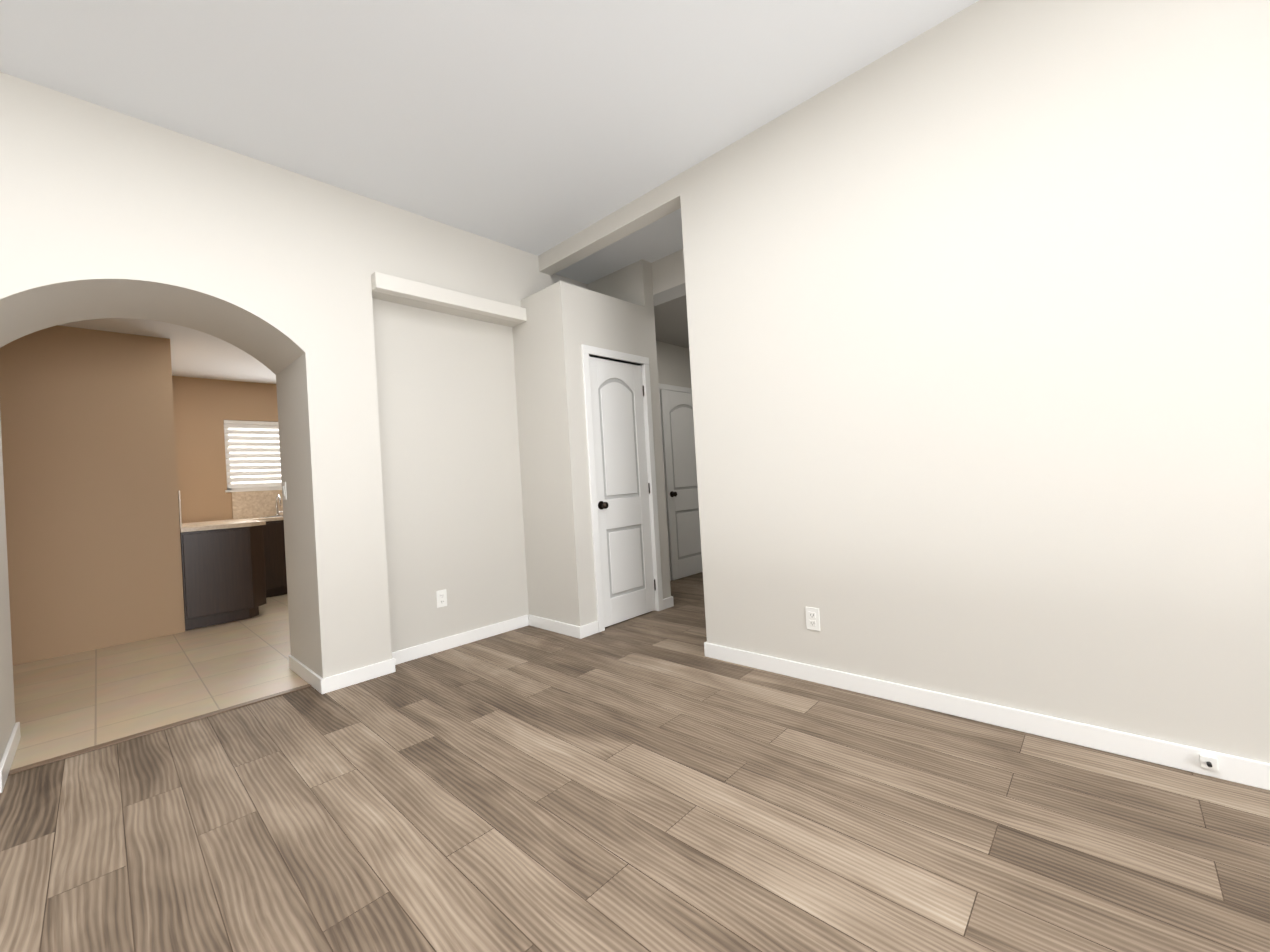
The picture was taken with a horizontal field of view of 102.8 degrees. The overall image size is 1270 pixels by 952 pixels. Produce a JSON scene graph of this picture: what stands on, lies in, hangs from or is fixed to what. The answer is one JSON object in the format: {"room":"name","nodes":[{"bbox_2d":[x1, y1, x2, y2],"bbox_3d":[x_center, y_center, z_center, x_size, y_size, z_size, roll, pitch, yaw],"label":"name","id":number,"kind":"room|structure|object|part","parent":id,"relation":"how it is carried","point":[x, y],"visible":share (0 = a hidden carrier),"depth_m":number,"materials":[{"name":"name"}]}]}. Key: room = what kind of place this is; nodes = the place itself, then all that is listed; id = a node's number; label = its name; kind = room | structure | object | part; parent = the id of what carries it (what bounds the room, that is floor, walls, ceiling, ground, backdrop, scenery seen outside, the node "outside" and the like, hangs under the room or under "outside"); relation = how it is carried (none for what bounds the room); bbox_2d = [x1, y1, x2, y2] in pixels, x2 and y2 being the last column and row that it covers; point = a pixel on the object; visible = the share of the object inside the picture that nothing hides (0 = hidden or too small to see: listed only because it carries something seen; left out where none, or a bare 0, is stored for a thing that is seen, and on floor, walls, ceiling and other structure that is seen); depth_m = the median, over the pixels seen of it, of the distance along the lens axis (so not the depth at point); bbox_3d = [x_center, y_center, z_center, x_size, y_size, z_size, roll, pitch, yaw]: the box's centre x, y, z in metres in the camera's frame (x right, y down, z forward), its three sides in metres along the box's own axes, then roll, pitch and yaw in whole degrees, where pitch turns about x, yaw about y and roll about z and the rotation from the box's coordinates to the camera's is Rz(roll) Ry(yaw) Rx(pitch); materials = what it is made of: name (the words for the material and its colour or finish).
{"room":"empty living room","nodes":[
{"label":"empty living room","id":0,"kind":"room"},
{"bbox_2d":[0,325,277,664],"bbox_3d":[-3.389,0.046,5.061,3.820,2.600,4.340,-4,-1,43],"label":"wall","id":1,"kind":"structure","parent":0,"point":[113,443],"depth_m":4.16,"materials":[{"name":"beige paint"}]},
{"bbox_2d":[0,722,20,792],"bbox_3d":[-2.811,1.250,2.279,0.714,0.085,0.014,-4,-1,43],"label":"baseboard","id":2,"kind":"structure","parent":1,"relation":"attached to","point":[8,756],"depth_m":2.23,"materials":[{"name":"white wood"}]},
{"bbox_2d":[178,491,181,525],"bbox_3d":[-4.649,0.336,5.074,1.697,0.330,0.012,-4,-1,43],"label":"backsplash","id":3,"kind":"structure","parent":1,"relation":"attached to","point":[179,500],"depth_m":4.49,"materials":[{"name":"beige stone"}]},
{"bbox_2d":[224,420,281,492],"bbox_3d":[-4.500,-0.260,6.571,0.115,0.875,1.320,-4,-1,43],"label":"kitchen window","id":4,"kind":"structure","parent":1,"relation":"in","point":[251,458],"depth_m":6.31,"materials":[{"name":"white"}]},
{"bbox_2d":[224,420,281,487],"bbox_3d":[-4.486,-0.283,6.556,0.028,0.821,1.270,-4,-1,43],"label":"window blind","id":5,"kind":"object","parent":4,"relation":"attached to","point":[250,424],"visible":0.33,"depth_m":6.29,"materials":[{"name":"white plastic"}]},
{"bbox_2d":[232,490,282,517],"bbox_3d":[-4.057,0.316,6.935,0.010,0.330,2.298,-4,-1,43],"label":"backsplash","id":6,"kind":"structure","parent":1,"relation":"attached to","point":[250,504],"depth_m":6.26,"materials":[{"name":"beige stone"}]},
{"bbox_2d":[288,655,323,693],"bbox_3d":[-2.027,1.210,3.114,0.714,0.085,0.014,-4,-1,43],"label":"baseboard","id":7,"kind":"structure","parent":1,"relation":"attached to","point":[300,669],"depth_m":3.06,"materials":[{"name":"white wood"}]},
{"bbox_2d":[59,318,275,383],"bbox_3d":[-3.468,-1.302,5.072,3.820,0.100,4.340,-4,-1,43],"label":"ceiling","id":8,"kind":"structure","parent":0,"point":[196,353],"depth_m":4.95,"materials":[{"name":"white paint"}]},
{"bbox_2d":[0,72,551,761],"bbox_3d":[-2.605,-0.210,2.611,0.700,2.980,5.060,-4,-1,43],"label":"wall","id":9,"kind":"structure","parent":0,"point":[400,450],"depth_m":3.01,"materials":[{"name":"grey paint"}]},
{"bbox_2d":[8,684,311,774],"bbox_3d":[-2.313,1.261,2.598,0.050,0.008,1.132,-4,-1,43],"label":"trim","id":10,"kind":"structure","parent":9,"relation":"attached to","point":[82,751],"depth_m":2.50,"materials":[{"name":"brown wood"}]},
{"bbox_2d":[282,482,286,499],"bbox_3d":[-2.295,0.098,3.313,0.072,0.116,0.013,-4,-1,43],"label":"light switch","id":11,"kind":"object","parent":9,"relation":"attached to","point":[284,490],"visible":1,"depth_m":3.30,"materials":[{"name":"white plastic"}]},
{"bbox_2d":[324,652,399,693],"bbox_3d":[-1.627,1.186,3.031,0.017,0.085,0.374,-4,-1,43],"label":"baseboard","id":12,"kind":"structure","parent":9,"relation":"attached to","point":[342,680],"depth_m":3.02,"materials":[{"name":"white wood"}]},
{"bbox_2d":[436,589,446,607],"bbox_3d":[-1.349,0.856,3.541,0.010,0.116,0.072,-4,-1,43],"label":"outlet","id":13,"kind":"object","parent":9,"relation":"attached to","point":[441,596],"visible":1,"depth_m":3.54,"materials":[{"name":"white plastic"}]},
{"bbox_2d":[371,271,526,322],"bbox_3d":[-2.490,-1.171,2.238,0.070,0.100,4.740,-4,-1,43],"label":"trim","id":14,"kind":"structure","parent":9,"relation":"attached to","point":[400,287],"depth_m":3.46,"materials":[{"name":"white paint"}]},
{"bbox_2d":[395,615,527,663],"bbox_3d":[-1.222,1.167,3.648,0.017,0.085,1.110,-4,-1,43],"label":"baseboard","id":15,"kind":"structure","parent":9,"relation":"attached to","point":[418,651],"depth_m":3.62,"materials":[{"name":"white wood"}]},
{"bbox_2d":[528,615,587,638],"bbox_3d":[-0.612,1.133,3.826,0.624,0.085,0.020,-4,-1,43],"label":"baseboard","id":16,"kind":"structure","parent":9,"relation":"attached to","point":[575,631],"depth_m":3.78,"materials":[{"name":"white wood"}]},
{"bbox_2d":[0,0,978,283],"bbox_3d":[0.451,-1.953,0.064,8.040,0.100,5.890,-4,-1,43],"label":"ceiling","id":17,"kind":"structure","parent":0,"point":[536,126],"depth_m":2.33,"materials":[{"name":"white paint"}]},
{"bbox_2d":[551,274,587,288],"bbox_3d":[0.074,-0.346,5.332,0.120,2.980,2.580,-4,-1,43],"label":"wall","id":18,"kind":"structure","parent":0,"point":[555,278],"depth_m":4.61,"materials":[{"name":"grey paint"}]},
{"bbox_2d":[512,259,670,625],"bbox_3d":[-0.378,-0.328,4.254,0.700,2.980,1.030,-4,-1,43],"label":"wall","id":19,"kind":"structure","parent":0,"point":[563,323],"depth_m":3.84,"materials":[{"name":"grey paint"}]},
{"bbox_2d":[589,356,654,626],"bbox_3d":[-0.086,0.108,4.029,0.105,2.056,0.614,-4,-1,43],"label":"closet door","id":20,"kind":"structure","parent":19,"relation":"in","point":[622,491],"depth_m":4.04,"materials":[{"name":"white wood"}]},
{"bbox_3d":[-0.234,0.221,3.836,0.067,0.064,0.064,-4,-1,43],"label":"knob","id":21,"kind":"part","parent":20,"relation":"part of","materials":[{"name":"brown metal"}]},
{"bbox_2d":[581,344,663,631],"bbox_3d":[-0.115,0.079,4.054,0.116,2.134,0.740,-4,-1,43],"label":"door frame","id":22,"kind":"structure","parent":19,"relation":"attached to","point":[587,350],"depth_m":3.99,"materials":[{"name":"white wood"}]},
{"bbox_2d":[643,386,655,589],"bbox_3d":[0.119,0.099,4.258,0.012,1.720,0.011,-4,-1,43],"label":"closet door hinges","id":23,"kind":"object","parent":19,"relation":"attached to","point":[649,493],"visible":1,"depth_m":4.25,"materials":[{"name":"brown metal"}]},
{"bbox_2d":[0,572,1269,951],"bbox_3d":[-0.256,1.191,2.159,12.240,0.100,7.760,-4,-1,43],"label":"floor","id":24,"kind":"structure","parent":0,"point":[654,780],"depth_m":1.67,"materials":[{"name":"brown wood"}]},
{"bbox_2d":[180,522,269,630],"bbox_3d":[-4.396,0.969,5.283,1.718,0.880,0.618,-4,-1,43],"label":"base cabinet","id":25,"kind":"object","parent":24,"relation":"on","point":[234,569],"depth_m":4.68,"materials":[{"name":"brown wood"}]},
{"bbox_2d":[180,514,283,529],"bbox_3d":[-3.635,0.470,6.122,1.723,0.040,2.916,-4,-1,43],"label":"countertop","id":26,"kind":"structure","parent":25,"relation":"on","point":[276,521],"depth_m":5.10,"materials":[{"name":"beige stone"}]},
{"bbox_2d":[275,495,282,515],"bbox_3d":[-4.383,0.361,6.279,0.207,0.264,0.106,-4,-1,43],"label":"faucet","id":27,"kind":"object","parent":26,"relation":"on","point":[277,511],"visible":0.96,"depth_m":6.30,"materials":[{"name":"silver metal"}]},
{"bbox_2d":[270,522,286,596],"bbox_3d":[-4.239,0.967,6.245,0.628,0.880,0.998,-4,-1,43],"label":"base cabinet","id":28,"kind":"object","parent":24,"relation":"on","point":[278,577],"depth_m":5.89,"materials":[{"name":"brown wood"}]},
{"bbox_2d":[653,283,688,348],"bbox_3d":[0.895,-1.559,4.991,1.900,0.100,1.870,-4,-1,43],"label":"ceiling","id":29,"kind":"structure","parent":0,"point":[670,315],"depth_m":4.70,"materials":[{"name":"grey paint"}]},
{"bbox_2d":[651,249,691,389],"bbox_3d":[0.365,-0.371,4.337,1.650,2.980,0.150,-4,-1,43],"label":"wall","id":30,"kind":"structure","parent":0,"point":[673,361],"depth_m":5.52,"materials":[{"name":"grey paint"}]},
{"bbox_2d":[663,596,673,607],"bbox_3d":[0.081,1.098,4.608,0.684,0.085,0.020,-4,-1,43],"label":"baseboard","id":31,"kind":"structure","parent":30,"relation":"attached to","point":[668,602],"depth_m":4.33,"materials":[{"name":"white wood"}]},
{"bbox_2d":[658,383,691,580],"bbox_3d":[0.596,0.051,5.760,0.016,2.134,0.930,-4,-1,43],"label":"door frame","id":32,"kind":"structure","parent":30,"relation":"attached to","point":[674,388],"depth_m":5.50,"materials":[{"name":"white wood"}]},
{"bbox_2d":[660,389,702,579],"bbox_3d":[0.635,0.079,5.724,0.105,2.056,0.804,-4,-1,43],"label":"hall door","id":33,"kind":"structure","parent":30,"relation":"in","point":[681,489],"depth_m":5.62,"materials":[{"name":"white wood"}]},
{"bbox_3d":[0.423,0.196,5.462,0.067,0.064,0.064,-4,-1,43],"label":"knob","id":34,"kind":"part","parent":33,"relation":"part of","materials":[{"name":"brown metal"}]},
{"bbox_2d":[538,0,1269,762],"bbox_3d":[2.145,-0.498,1.527,7.720,2.980,0.120,-4,-1,43],"label":"wall","id":35,"kind":"structure","parent":0,"point":[978,310],"depth_m":2.04,"materials":[{"name":"grey paint"}]},
{"bbox_2d":[805,607,819,630],"bbox_3d":[0.926,0.745,2.642,0.072,0.116,0.010,-4,-1,43],"label":"outlet","id":36,"kind":"object","parent":35,"relation":"attached to","point":[812,619],"visible":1,"depth_m":2.64,"materials":[{"name":"white plastic"}]},
{"bbox_2d":[704,641,1269,790],"bbox_3d":[2.666,0.917,1.012,6.154,0.085,0.017,-4,-1,43],"label":"baseboard","id":37,"kind":"structure","parent":35,"relation":"attached to","point":[1230,768],"depth_m":2.04,"materials":[{"name":"white wood"}]},
{"bbox_2d":[1199,754,1217,770],"bbox_3d":[1.915,0.959,1.690,0.040,0.040,0.030,-4,-1,43],"label":"outlet plate","id":38,"kind":"object","parent":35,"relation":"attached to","point":[1208,762],"visible":1,"depth_m":1.69,"materials":[{"name":"white plastic"}]}
]}

